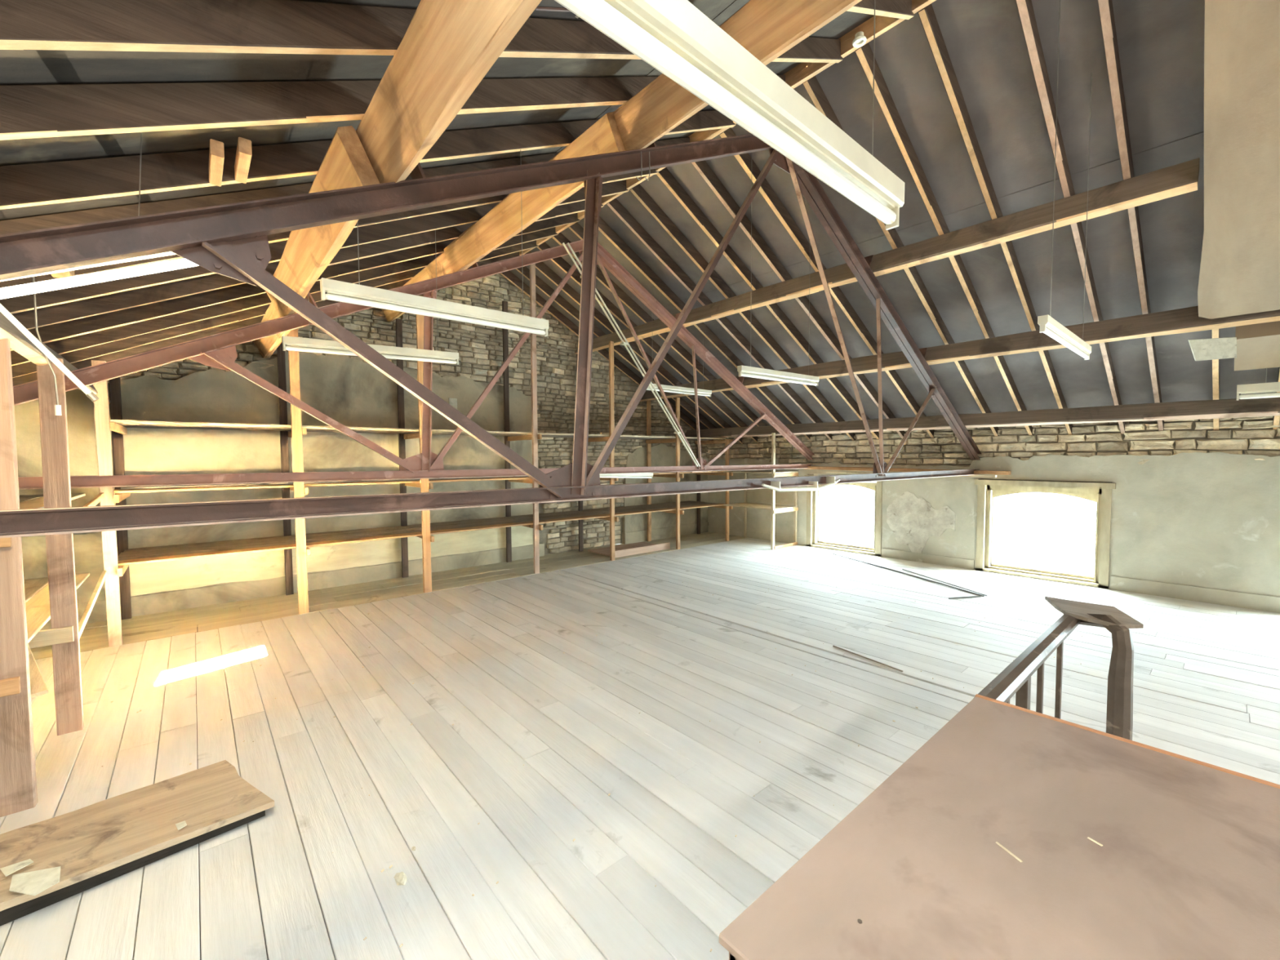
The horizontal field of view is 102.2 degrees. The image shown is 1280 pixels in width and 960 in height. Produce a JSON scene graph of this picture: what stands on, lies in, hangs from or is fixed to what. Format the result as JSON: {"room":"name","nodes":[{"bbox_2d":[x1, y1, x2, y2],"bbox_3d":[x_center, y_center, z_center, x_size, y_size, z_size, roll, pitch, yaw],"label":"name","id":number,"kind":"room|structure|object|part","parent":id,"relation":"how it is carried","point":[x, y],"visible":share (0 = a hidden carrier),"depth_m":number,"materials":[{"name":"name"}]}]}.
{"room":"warehouse","nodes":[
{"label":"warehouse","id":0,"kind":"room"},
{"bbox_2d":[13,273,709,630],"bbox_3d":[-2.781,-1.242,9.905,12.680,5.610,0.515,-3,3,-41],"label":"wall","id":1,"kind":"structure","parent":0,"point":[348,389],"depth_m":8.14,"materials":[{"name":"paint"}]},
{"bbox_2d":[448,397,457,409],"bbox_3d":[-3.297,-1.343,9.117,0.140,0.200,0.025,-3,3,-41],"label":"paper notice","id":2,"kind":"object","parent":1,"relation":"attached to","point":[452,402],"visible":0.79,"depth_m":9.11,"materials":[{"name":"white paper"}]},
{"bbox_2d":[0,532,1279,959],"bbox_3d":[2.739,1.868,3.904,12.580,0.127,16.400,-3,3,-41],"label":"floor","id":3,"kind":"structure","parent":0,"point":[682,784],"depth_m":3.81,"materials":[{"name":"white wood"}]},
{"bbox_2d":[0,338,106,817],"bbox_3d":[-4.542,0.502,3.541,0.916,2.720,4.465,-3,3,-41],"label":"shelving","id":4,"kind":"object","parent":3,"relation":"on","point":[22,618],"visible":0.88,"depth_m":3.62,"materials":[{"name":"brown wood"}]},
{"bbox_3d":[-3.571,0.527,2.884,0.172,2.720,0.065,-3,3,-41],"label":"post","id":5,"kind":"part","parent":4,"relation":"part of","materials":[{"name":"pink wood"}]},
{"bbox_3d":[-4.198,0.491,3.743,0.132,2.720,0.064,-3,3,-41],"label":"post","id":6,"kind":"part","parent":4,"relation":"part of","materials":[{"name":"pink wood"}]},
{"bbox_2d":[0,760,275,925],"bbox_3d":[-2.969,1.839,2.458,0.723,0.132,1.911,2,4,44],"label":"plank","id":7,"kind":"object","parent":3,"relation":"on","point":[98,843],"visible":0.96,"depth_m":2.66,"materials":[{"name":"brown wood"}]},
{"bbox_2d":[0,858,33,876],"bbox_3d":[-2.869,1.778,2.381,0.090,0.003,0.086,1,3,28],"label":"paper scrap","id":8,"kind":"object","parent":7,"relation":"on","point":[7,870],"visible":1,"depth_m":2.37,"materials":[{"name":"beige paper"}]},
{"bbox_2d":[8,866,60,895],"bbox_3d":[-2.687,1.779,2.296,0.239,0.003,0.148,2,4,43],"label":"paper scrap","id":9,"kind":"object","parent":7,"relation":"on","point":[33,882],"visible":1,"depth_m":2.29,"materials":[{"name":"beige paper"}]},
{"bbox_2d":[175,820,186,830],"bbox_3d":[-2.368,1.783,2.669,0.067,0.003,0.038,2,3,39],"label":"paper scrap","id":10,"kind":"object","parent":7,"relation":"on","point":[180,825],"visible":1,"depth_m":2.67,"materials":[{"name":"beige paper"}]},
{"bbox_2d":[393,871,406,885],"bbox_3d":[-1.127,1.881,2.438,0.053,0.034,0.084,-3,3,-41],"label":"lump","id":11,"kind":"object","parent":3,"relation":"on","point":[400,877],"visible":1,"depth_m":2.43,"materials":[{"name":"beige"}]},
{"bbox_2d":[91,263,733,646],"bbox_3d":[-2.065,-1.107,9.287,10.609,5.389,1.331,-3,3,-41],"label":"shelving","id":12,"kind":"object","parent":3,"relation":"on","point":[117,562],"visible":0.82,"depth_m":7.49,"materials":[{"name":"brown wood"}]},
{"bbox_3d":[-5.650,0.266,5.482,0.123,3.027,0.056,-3,3,-41],"label":"post","id":13,"kind":"part","parent":12,"relation":"part of","materials":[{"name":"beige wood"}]},
{"bbox_3d":[-6.427,0.228,6.394,0.096,3.026,0.053,-3,3,-41],"label":"post","id":14,"kind":"part","parent":12,"relation":"part of","materials":[{"name":"brown wood"}]},
{"bbox_3d":[-5.143,-0.230,7.488,0.095,3.830,0.056,-3,3,-41],"label":"post","id":15,"kind":"part","parent":12,"relation":"part of","materials":[{"name":"brown wood"}]},
{"bbox_3d":[-4.356,-0.195,6.582,0.121,3.836,0.054,-3,3,-41],"label":"post","id":16,"kind":"part","parent":12,"relation":"part of","materials":[{"name":"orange wood"}]},
{"bbox_3d":[-3.928,-0.497,8.530,0.095,4.257,0.055,-3,3,-41],"label":"post","id":17,"kind":"part","parent":12,"relation":"part of","materials":[{"name":"brown wood"}]},
{"bbox_3d":[-3.177,-0.448,7.593,0.125,4.238,0.055,-3,3,-41],"label":"post","id":18,"kind":"part","parent":12,"relation":"part of","materials":[{"name":"orange wood"}]},
{"bbox_3d":[-2.507,-0.881,9.743,0.095,4.900,0.055,-3,3,-41],"label":"post","id":19,"kind":"part","parent":12,"relation":"part of","materials":[{"name":"brown wood"}]},
{"bbox_3d":[-1.790,-1.085,8.768,0.090,5.389,0.054,-3,3,-41],"label":"post","id":20,"kind":"part","parent":12,"relation":"part of","materials":[{"name":"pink wood"}]},
{"bbox_3d":[-1.258,-0.551,10.839,0.096,4.129,0.056,-3,3,-41],"label":"post","id":21,"kind":"part","parent":12,"relation":"part of","materials":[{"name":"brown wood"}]},
{"bbox_3d":[-0.536,-0.534,9.877,0.098,4.176,0.055,-3,3,-41],"label":"post","id":22,"kind":"part","parent":12,"relation":"part of","materials":[{"name":"orange wood"}]},
{"bbox_2d":[599,472,653,478],"bbox_3d":[-0.283,-0.091,9.968,1.399,0.174,0.060,-3,3,-41],"label":"fluorescent light","id":23,"kind":"object","parent":12,"relation":"attached to","point":[645,475],"visible":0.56,"depth_m":10.00,"materials":[{"name":"white metal"}]},
{"bbox_3d":[-0.221,1.433,11.004,1.550,0.140,0.870,-3,3,-41],"label":"floor shelf","id":24,"kind":"part","parent":12,"relation":"part of","materials":[{"name":"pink wood"}]},
{"bbox_3d":[0.210,-0.289,12.121,0.096,3.475,0.057,-3,3,-41],"label":"post","id":25,"kind":"part","parent":12,"relation":"part of","materials":[{"name":"orange wood"}]},
{"bbox_3d":[0.812,-0.129,11.061,0.094,3.245,0.056,-3,3,-41],"label":"post","id":26,"kind":"part","parent":12,"relation":"part of","materials":[{"name":"orange wood"}]},
{"bbox_3d":[1.507,0.098,13.259,0.095,2.586,0.054,-3,3,-41],"label":"post","id":27,"kind":"part","parent":12,"relation":"part of","materials":[{"name":"brown wood"}]},
{"bbox_3d":[2.052,0.243,12.148,0.104,2.393,0.056,-3,3,-41],"label":"post","id":28,"kind":"part","parent":12,"relation":"part of","materials":[{"name":"orange wood"}]},
{"bbox_2d":[102,541,1131,951],"bbox_3d":[0.767,1.704,6.391,10.552,0.011,6.793,-3,3,-41],"label":"debris","id":29,"kind":"object","parent":3,"relation":"on","point":[574,839],"visible":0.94,"depth_m":3.88,"materials":[{"name":"stone"}]},
{"bbox_2d":[723,432,798,550],"bbox_3d":[2.705,0.210,11.781,0.930,2.486,1.461,-3,3,-41],"label":"shelving","id":30,"kind":"object","parent":3,"relation":"on","point":[775,508],"visible":0.92,"depth_m":11.38,"materials":[{"name":"brown wood"}]},
{"bbox_3d":[2.574,0.606,12.615,0.062,1.620,0.053,-3,3,-41],"label":"post","id":31,"kind":"part","parent":30,"relation":"part of","materials":[{"name":"brown wood"}]},
{"bbox_3d":[2.832,0.245,10.984,0.078,2.486,0.054,-3,3,-41],"label":"post","id":32,"kind":"part","parent":30,"relation":"part of","materials":[{"name":"white wood"}]},
{"bbox_3d":[3.483,0.649,11.566,0.063,1.620,0.052,-3,3,-41],"label":"post","id":33,"kind":"part","parent":30,"relation":"part of","materials":[{"name":"white wood"}]},
{"bbox_2d":[832,645,902,671],"bbox_3d":[2.228,1.754,5.099,0.012,0.010,0.762,-2,3,-32],"label":"plank","id":34,"kind":"object","parent":3,"relation":"on","point":[833,646],"visible":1,"depth_m":5.07,"materials":[{"name":"grey wood"}]},
{"bbox_2d":[832,553,984,596],"bbox_3d":[4.394,1.565,8.883,0.049,0.020,3.324,-1,3,-16],"label":"metal rod","id":35,"kind":"object","parent":3,"relation":"on","point":[833,553],"visible":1,"depth_m":8.46,"materials":[{"name":"grey metal"}]},
{"bbox_2d":[902,568,986,595],"bbox_3d":[4.742,1.596,8.159,0.018,0.016,1.732,-1,3,-11],"label":"metal rod","id":36,"kind":"object","parent":3,"relation":"on","point":[902,569],"visible":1,"depth_m":8.03,"materials":[{"name":"grey metal"}]},
{"bbox_2d":[948,595,980,599],"bbox_3d":[4.540,1.640,7.225,0.507,0.021,0.021,-1,3,-11],"label":"metal rod","id":37,"kind":"object","parent":3,"relation":"on","point":[968,596],"visible":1,"depth_m":7.21,"materials":[{"name":"grey metal"}]},
{"bbox_2d":[719,693,1279,959],"bbox_3d":[1.537,1.457,0.785,1.654,1.002,2.284,-3,3,-41],"label":"table","id":38,"kind":"object","parent":3,"relation":"on","point":[1013,832],"visible":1,"depth_m":1.27,"materials":[{"name":"brown wood"}]},
{"bbox_3d":[0.800,1.435,1.617,1.603,0.978,0.018,-3,3,-41],"label":"panel","id":39,"kind":"part","parent":38,"relation":"part of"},
{"bbox_2d":[973,613,1133,740],"bbox_3d":[2.208,1.345,2.660,1.802,1.049,0.356,-3,3,-41],"label":"stair rail","id":40,"kind":"object","parent":3,"relation":"on","point":[1015,678],"visible":0.51,"depth_m":2.94,"materials":[{"name":"wood"}]},
{"bbox_3d":[2.109,0.902,2.730,1.773,0.076,0.093,-3,3,-41],"label":"handrail","id":41,"kind":"part","parent":40,"relation":"part of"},
{"bbox_2d":[1044,595,1143,628],"bbox_3d":[2.850,0.834,3.266,0.336,0.022,0.588,1,3,24],"label":"scrap","id":42,"kind":"object","parent":40,"relation":"on","point":[1077,610],"visible":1,"depth_m":3.23,"materials":[{"name":"grey wood"}]},
{"bbox_3d":[2.769,1.321,3.135,0.112,1.049,0.405,0,3,-2],"label":"newel post","id":43,"kind":"part","parent":40,"relation":"part of","materials":[{"name":"wood"}]},
{"bbox_2d":[0,0,1279,444],"bbox_3d":[2.601,-2.095,3.555,13.180,3.522,16.500,-3,3,-41],"label":"ceiling","id":44,"kind":"structure","parent":0,"point":[230,101],"depth_m":4.49,"materials":[{"name":"wood"}]},
{"bbox_2d":[31,276,62,415],"bbox_3d":[-3.485,-0.784,3.038,0.085,0.803,0.025,-3,3,-41],"label":"cable","id":45,"kind":"object","parent":44,"relation":"hanging from","point":[57,407],"visible":0.83,"depth_m":3.05,"materials":[{"name":"plastic"}]},
{"bbox_3d":[-3.461,-0.415,3.074,0.024,0.062,0.024,-2,3,-30],"label":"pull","id":46,"kind":"part","parent":45,"relation":"part of","materials":[{"name":"white plastic"}]},
{"bbox_2d":[0,251,176,281],"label":"fluorescent light","id":47,"kind":"object","parent":44,"relation":"hanging from","point":[169,253],"depth_m":2.25,"materials":[{"name":"white metal"}]},
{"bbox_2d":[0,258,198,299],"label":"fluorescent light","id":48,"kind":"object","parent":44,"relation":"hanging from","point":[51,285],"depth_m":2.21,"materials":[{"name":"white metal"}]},
{"bbox_2d":[281,324,357,355],"bbox_3d":[-2.806,-1.217,4.534,0.564,0.241,0.060,-3,3,-41],"label":"fluorescent light","id":49,"kind":"object","parent":44,"relation":"hanging from","point":[309,344],"depth_m":4.49,"materials":[{"name":"beige metal"}]},
{"bbox_2d":[366,339,458,364],"bbox_3d":[-2.207,-1.275,5.051,0.853,0.237,0.060,-3,3,-41],"label":"fluorescent light","id":50,"kind":"object","parent":44,"relation":"hanging from","point":[384,350],"depth_m":5.05,"materials":[{"name":"white metal"}]},
{"bbox_2d":[320,124,548,336],"bbox_3d":[-1.282,-1.822,3.446,1.494,1.504,0.060,-3,3,-41],"label":"fluorescent light","id":51,"kind":"object","parent":44,"relation":"hanging from","point":[349,291],"visible":0.94,"depth_m":3.36,"materials":[{"name":"white metal"}]},
{"bbox_2d":[534,5,578,18],"bbox_3d":[-0.198,-2.219,2.450,0.682,0.344,0.040,-3,3,-41],"label":"cable","id":52,"kind":"object","parent":44,"relation":"attached to","point":[538,8],"visible":0.15,"depth_m":2.29,"materials":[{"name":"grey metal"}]},
{"bbox_2d":[646,383,659,391],"bbox_3d":[0.199,-1.550,8.645,0.276,0.113,0.060,-3,3,-41],"label":"fluorescent light","id":53,"kind":"object","parent":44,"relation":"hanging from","point":[655,384],"depth_m":8.65,"materials":[{"name":"white metal"}]},
{"bbox_2d":[660,360,711,396],"bbox_3d":[0.817,-1.835,9.168,1.285,0.628,0.060,-3,3,-41],"label":"fluorescent light","id":54,"kind":"object","parent":44,"relation":"hanging from","point":[676,389],"depth_m":9.16,"materials":[{"name":"white metal"}]},
{"bbox_2d":[519,0,936,255],"bbox_3d":[2.537,-3.705,3.500,0.054,0.229,16.200,-3,3,-41],"label":"board","id":55,"kind":"object","parent":44,"relation":"attached to","point":[803,72],"visible":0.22,"depth_m":4.63,"materials":[{"name":"orange wood"}]},
{"bbox_2d":[554,0,904,230],"bbox_3d":[0.400,-1.826,1.594,1.812,1.552,0.090,-3,3,-41],"label":"fluorescent light","id":56,"kind":"object","parent":44,"relation":"hanging from","point":[674,37],"visible":1,"depth_m":1.50,"materials":[{"name":"white metal"}]},
{"bbox_2d":[737,202,819,386],"bbox_3d":[1.687,-2.415,6.125,1.596,2.509,0.060,-3,3,-41],"label":"fluorescent light","id":57,"kind":"object","parent":44,"relation":"hanging from","point":[742,370],"visible":0.94,"depth_m":6.06,"materials":[{"name":"white metal"}]},
{"bbox_2d":[852,31,866,48],"bbox_3d":[1.615,-3.248,3.806,0.100,0.062,0.100,-3,3,-41],"label":"ceiling rose","id":58,"kind":"object","parent":44,"relation":"attached to","point":[860,40],"visible":1,"depth_m":3.79,"materials":[{"name":"beige ceramic"}]},
{"bbox_2d":[1037,0,1092,359],"bbox_3d":[3.157,-2.375,3.760,1.506,2.796,0.054,-3,3,-41],"label":"fluorescent light","id":59,"kind":"object","parent":44,"relation":"hanging from","point":[1048,325],"visible":1,"depth_m":3.61,"materials":[{"name":"white metal"}]},
{"bbox_2d":[1197,0,1279,319],"bbox_3d":[5.627,-2.331,2.658,3.220,1.694,3.800,-3,3,-41],"label":"board","id":60,"kind":"object","parent":44,"relation":"attached to","point":[1239,274],"visible":1,"depth_m":3.87,"materials":[{"name":"beige wood"}]},
{"bbox_2d":[1234,320,1279,370],"bbox_3d":[6.832,-1.325,4.574,0.500,0.400,2.055,-3,3,-41],"label":"board","id":61,"kind":"object","parent":44,"relation":"attached to","point":[1258,345],"visible":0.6,"depth_m":5.17,"materials":[{"name":"beige wood"}]},
{"bbox_2d":[1187,337,1236,360],"bbox_3d":[5.904,-1.356,5.329,0.135,0.233,0.346,-2,3,-32],"label":"paper sheet","id":62,"kind":"object","parent":61,"relation":"attached to","point":[1202,349],"visible":1,"depth_m":5.31,"materials":[{"name":"white paper"}]},
{"bbox_2d":[1236,368,1279,399],"bbox_3d":[7.003,-1.242,5.039,0.084,0.791,1.530,-2,3,-40],"label":"fluorescent light","id":63,"kind":"object","parent":44,"relation":"hanging from","point":[1265,387],"visible":0.88,"depth_m":5.50,"materials":[{"name":"white metal"}]},
{"bbox_2d":[706,416,1279,613],"bbox_3d":[7.226,0.332,7.780,0.625,2.560,16.683,-3,3,-41],"label":"wall","id":64,"kind":"structure","parent":0,"point":[1195,511],"depth_m":7.57,"materials":[{"name":"paint"}]},
{"bbox_2d":[0,133,981,537],"bbox_3d":[1.332,-1.603,4.997,11.866,3.412,0.141,-3,3,-41],"label":"roof truss","id":65,"kind":"object","parent":64,"relation":"attached to","point":[231,241],"visible":0.87,"depth_m":2.84,"materials":[{"name":"red metal"}]},
{"bbox_3d":[-1.858,-1.024,2.261,0.400,0.284,0.010,-3,3,-41],"label":"gusset plate","id":66,"kind":"part","parent":65,"relation":"part of","materials":[{"name":"red metal"}]},
{"bbox_2d":[355,0,542,183],"bbox_3d":[1.831,-1.537,-0.979,0.214,0.315,10.020,-3,3,-41],"label":"purlin","id":67,"kind":"object","parent":65,"relation":"on","point":[447,47],"visible":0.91,"depth_m":2.06,"materials":[{"name":"brown wood"}]},
{"bbox_2d":[444,111,625,272],"bbox_3d":[-1.200,-2.558,4.956,0.210,0.306,3.180,-3,3,-41],"label":"purlin","id":68,"kind":"object","parent":65,"relation":"on","point":[503,222],"visible":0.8,"depth_m":4.79,"materials":[{"name":"brown wood"}]},
{"bbox_3d":[-0.466,0.004,3.509,0.500,0.285,0.010,-3,3,-41],"label":"gusset plate","id":69,"kind":"part","parent":65,"relation":"part of","materials":[{"name":"red metal"}]},
{"bbox_3d":[-0.320,-1.958,3.554,0.160,0.370,0.010,-3,3,-41],"label":"gusset plate","id":70,"kind":"part","parent":65,"relation":"part of","materials":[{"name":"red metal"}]},
{"bbox_2d":[635,151,650,181],"bbox_3d":[0.024,-2.259,3.712,0.133,0.238,0.008,-3,3,-41],"label":"wire hook","id":71,"kind":"object","parent":65,"relation":"hanging from","point":[641,151],"visible":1,"depth_m":3.70,"materials":[{"name":"black metal"}]},
{"bbox_2d":[613,0,862,151],"bbox_3d":[3.119,-2.385,0.054,0.217,0.313,9.950,-3,3,-41],"label":"purlin","id":72,"kind":"object","parent":65,"relation":"on","point":[766,29],"visible":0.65,"depth_m":2.90,"materials":[{"name":"brown wood"}]},
{"bbox_3d":[1.349,-3.137,4.951,0.440,0.290,0.010,-3,3,-41],"label":"gusset plate","id":73,"kind":"part","parent":65,"relation":"part of","materials":[{"name":"red metal"}]},
{"bbox_2d":[761,476,839,491],"bbox_3d":[1.635,0.050,5.254,1.402,0.139,0.122,-3,3,-41],"label":"pipe","id":74,"kind":"object","parent":65,"relation":"attached to","point":[775,486],"visible":0.98,"depth_m":5.22,"materials":[{"name":"white plastic"}]},
{"bbox_2d":[813,473,876,483],"bbox_3d":[2.498,-0.015,6.201,1.469,0.164,0.048,-3,3,-41],"label":"fluorescent light","id":75,"kind":"object","parent":65,"relation":"attached to","point":[815,474],"visible":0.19,"depth_m":5.84,"materials":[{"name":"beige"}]},
{"bbox_3d":[3.042,-0.133,6.540,0.400,0.245,0.010,-3,3,-41],"label":"gusset plate","id":76,"kind":"part","parent":65,"relation":"part of","materials":[{"name":"red metal"}]},
{"bbox_2d":[826,471,996,477],"bbox_3d":[4.897,-0.112,9.661,0.105,0.052,3.000,-3,3,-41],"label":"board","id":77,"kind":"object","parent":65,"relation":"attached to","point":[827,472],"depth_m":10.12,"materials":[{"name":"brown wood"}]},
{"bbox_2d":[640,306,1279,401],"bbox_3d":[5.216,-1.695,5.968,0.203,0.278,16.100,-3,3,-41],"label":"purlin","id":78,"kind":"object","parent":65,"relation":"on","point":[1184,320],"visible":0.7,"depth_m":6.43,"materials":[{"name":"brown wood"}]},
{"bbox_2d":[804,475,884,556],"bbox_3d":[4.295,0.699,10.867,0.270,1.575,1.720,-3,3,-41],"label":"window","id":79,"kind":"structure","parent":64,"relation":"in","point":[812,496],"depth_m":10.91,"materials":[{"name":"beige paint"}]},
{"bbox_3d":[3.756,0.720,11.414,0.110,1.489,0.110,-3,3,-41],"label":"casing","id":80,"kind":"part","parent":79,"relation":"part of","materials":[{"name":"beige paint"}]},
{"bbox_3d":[4.261,1.465,10.869,0.110,0.045,1.640,-3,3,-41],"label":"sill","id":81,"kind":"part","parent":79,"relation":"part of","materials":[{"name":"beige paint"}]},
{"bbox_3d":[4.374,0.746,10.938,0.040,1.325,1.330,-3,3,-41],"label":"sash","id":82,"kind":"part","parent":79,"relation":"part of","materials":[{"name":"beige paint"}]},
{"bbox_3d":[4.758,0.768,10.258,0.110,1.489,0.110,-3,3,-41],"label":"casing","id":83,"kind":"part","parent":79,"relation":"part of","materials":[{"name":"beige paint"}]},
{"bbox_2d":[803,466,1011,475],"bbox_3d":[4.855,-0.195,9.919,0.168,0.102,3.751,-3,3,-41],"label":"board","id":84,"kind":"object","parent":64,"relation":"attached to","point":[859,468],"depth_m":9.77,"materials":[{"name":"orange wood"}]},
{"bbox_2d":[974,479,1115,589],"bbox_3d":[6.467,0.803,8.358,0.270,1.575,1.800,-3,3,-41],"label":"window","id":85,"kind":"structure","parent":64,"relation":"in","point":[1100,493],"depth_m":8.26,"materials":[{"name":"beige paint"}]},
{"bbox_3d":[5.902,0.822,8.936,0.110,1.489,0.110,-3,3,-41],"label":"casing","id":86,"kind":"part","parent":85,"relation":"part of","materials":[{"name":"beige paint"}]},
{"bbox_3d":[6.433,1.569,8.360,0.110,0.045,1.720,-3,3,-41],"label":"sill","id":87,"kind":"part","parent":85,"relation":"part of","materials":[{"name":"beige paint"}]},
{"bbox_3d":[6.546,0.849,8.429,0.040,1.325,1.410,-3,3,-41],"label":"sash","id":88,"kind":"part","parent":85,"relation":"part of","materials":[{"name":"beige paint"}]},
{"bbox_3d":[6.956,0.872,7.719,0.110,1.489,0.110,-3,3,-41],"label":"casing","id":89,"kind":"part","parent":85,"relation":"part of","materials":[{"name":"beige paint"}]},
{"bbox_3d":[-2.100,0.682,-0.335,0.400,2.688,16.600,-3,3,-41],"label":"wall","id":90,"kind":"structure","parent":0,"visible":0},
{"bbox_2d":[13,239,814,489],"bbox_3d":[-0.729,-1.733,7.376,11.866,3.349,0.141,-3,3,-41],"label":"roof truss","id":91,"kind":"object","parent":90,"relation":"attached to","point":[218,350],"visible":0.73,"depth_m":5.81,"materials":[{"name":"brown metal"}]},
{"bbox_2d":[0,311,111,404],"bbox_3d":[-4.795,-0.934,4.279,0.156,0.215,5.600,-3,3,-41],"label":"purlin","id":92,"kind":"object","parent":91,"relation":"on","point":[20,343],"visible":0.35,"depth_m":3.15,"materials":[{"name":"brown wood"}]},
{"bbox_2d":[0,303,98,401],"bbox_3d":[-3.065,-0.711,2.610,0.443,0.602,0.031,-3,3,-41],"label":"tube","id":93,"kind":"object","parent":92,"relation":"hanging from","point":[91,395],"visible":1,"depth_m":2.64,"materials":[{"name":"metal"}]},
{"bbox_3d":[-3.889,-1.142,4.667,0.400,0.284,0.010,-3,3,-41],"label":"gusset plate","id":94,"kind":"part","parent":91,"relation":"part of","materials":[{"name":"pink metal"}]},
{"bbox_2d":[252,301,297,358],"bbox_3d":[-4.377,-1.829,6.193,0.204,0.311,3.200,-3,3,-41],"label":"purlin","id":95,"kind":"object","parent":91,"relation":"on","point":[266,346],"visible":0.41,"depth_m":6.46,"materials":[{"name":"brown wood"}]},
{"bbox_2d":[265,125,379,317],"bbox_3d":[-2.500,-1.686,3.874,0.212,0.311,3.270,-3,3,-41],"label":"purlin","id":96,"kind":"object","parent":91,"relation":"on","point":[308,252],"visible":0.67,"depth_m":3.28,"materials":[{"name":"brown wood"}]},
{"bbox_3d":[-2.492,-0.193,5.915,0.500,0.285,0.010,-3,3,-41],"label":"gusset plate","id":97,"kind":"part","parent":91,"relation":"part of","materials":[{"name":"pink metal"}]},
{"bbox_2d":[381,252,467,322],"bbox_3d":[-3.150,-2.683,7.299,0.208,0.321,3.080,-3,3,-41],"label":"purlin","id":98,"kind":"object","parent":91,"relation":"on","point":[443,268],"visible":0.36,"depth_m":6.70,"materials":[{"name":"brown wood"}]},
{"bbox_3d":[-2.403,-2.041,5.916,0.160,0.370,0.010,-3,3,-41],"label":"gusset plate","id":99,"kind":"part","parent":91,"relation":"part of","materials":[{"name":"pink metal"}]},
{"bbox_2d":[562,242,700,466],"bbox_3d":[-0.013,-1.706,7.845,2.698,3.060,0.080,-3,3,-41],"label":"diagonal brace","id":100,"kind":"object","parent":91,"relation":"attached to","point":[625,344],"visible":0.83,"depth_m":7.73,"materials":[{"name":"white metal"}]},
{"bbox_3d":[1.040,-0.263,8.970,0.400,0.245,0.010,-3,3,-41],"label":"gusset plate","id":101,"kind":"part","parent":91,"relation":"part of","materials":[{"name":"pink metal"}]},
{"bbox_2d":[574,157,1199,354],"bbox_3d":[1.609,-2.622,7.558,0.215,0.296,8.920,-3,3,-41],"label":"purlin","id":102,"kind":"object","parent":91,"relation":"on","point":[1182,178],"visible":0.82,"depth_m":5.33,"materials":[{"name":"brown wood"}]},
{"bbox_2d":[684,396,1279,438],"bbox_3d":[6.421,-0.899,7.044,0.191,0.237,16.100,-3,3,-41],"label":"purlin","id":103,"kind":"object","parent":91,"relation":"on","point":[1267,406],"visible":0.86,"depth_m":7.44,"materials":[{"name":"brown wood"}]}
]}

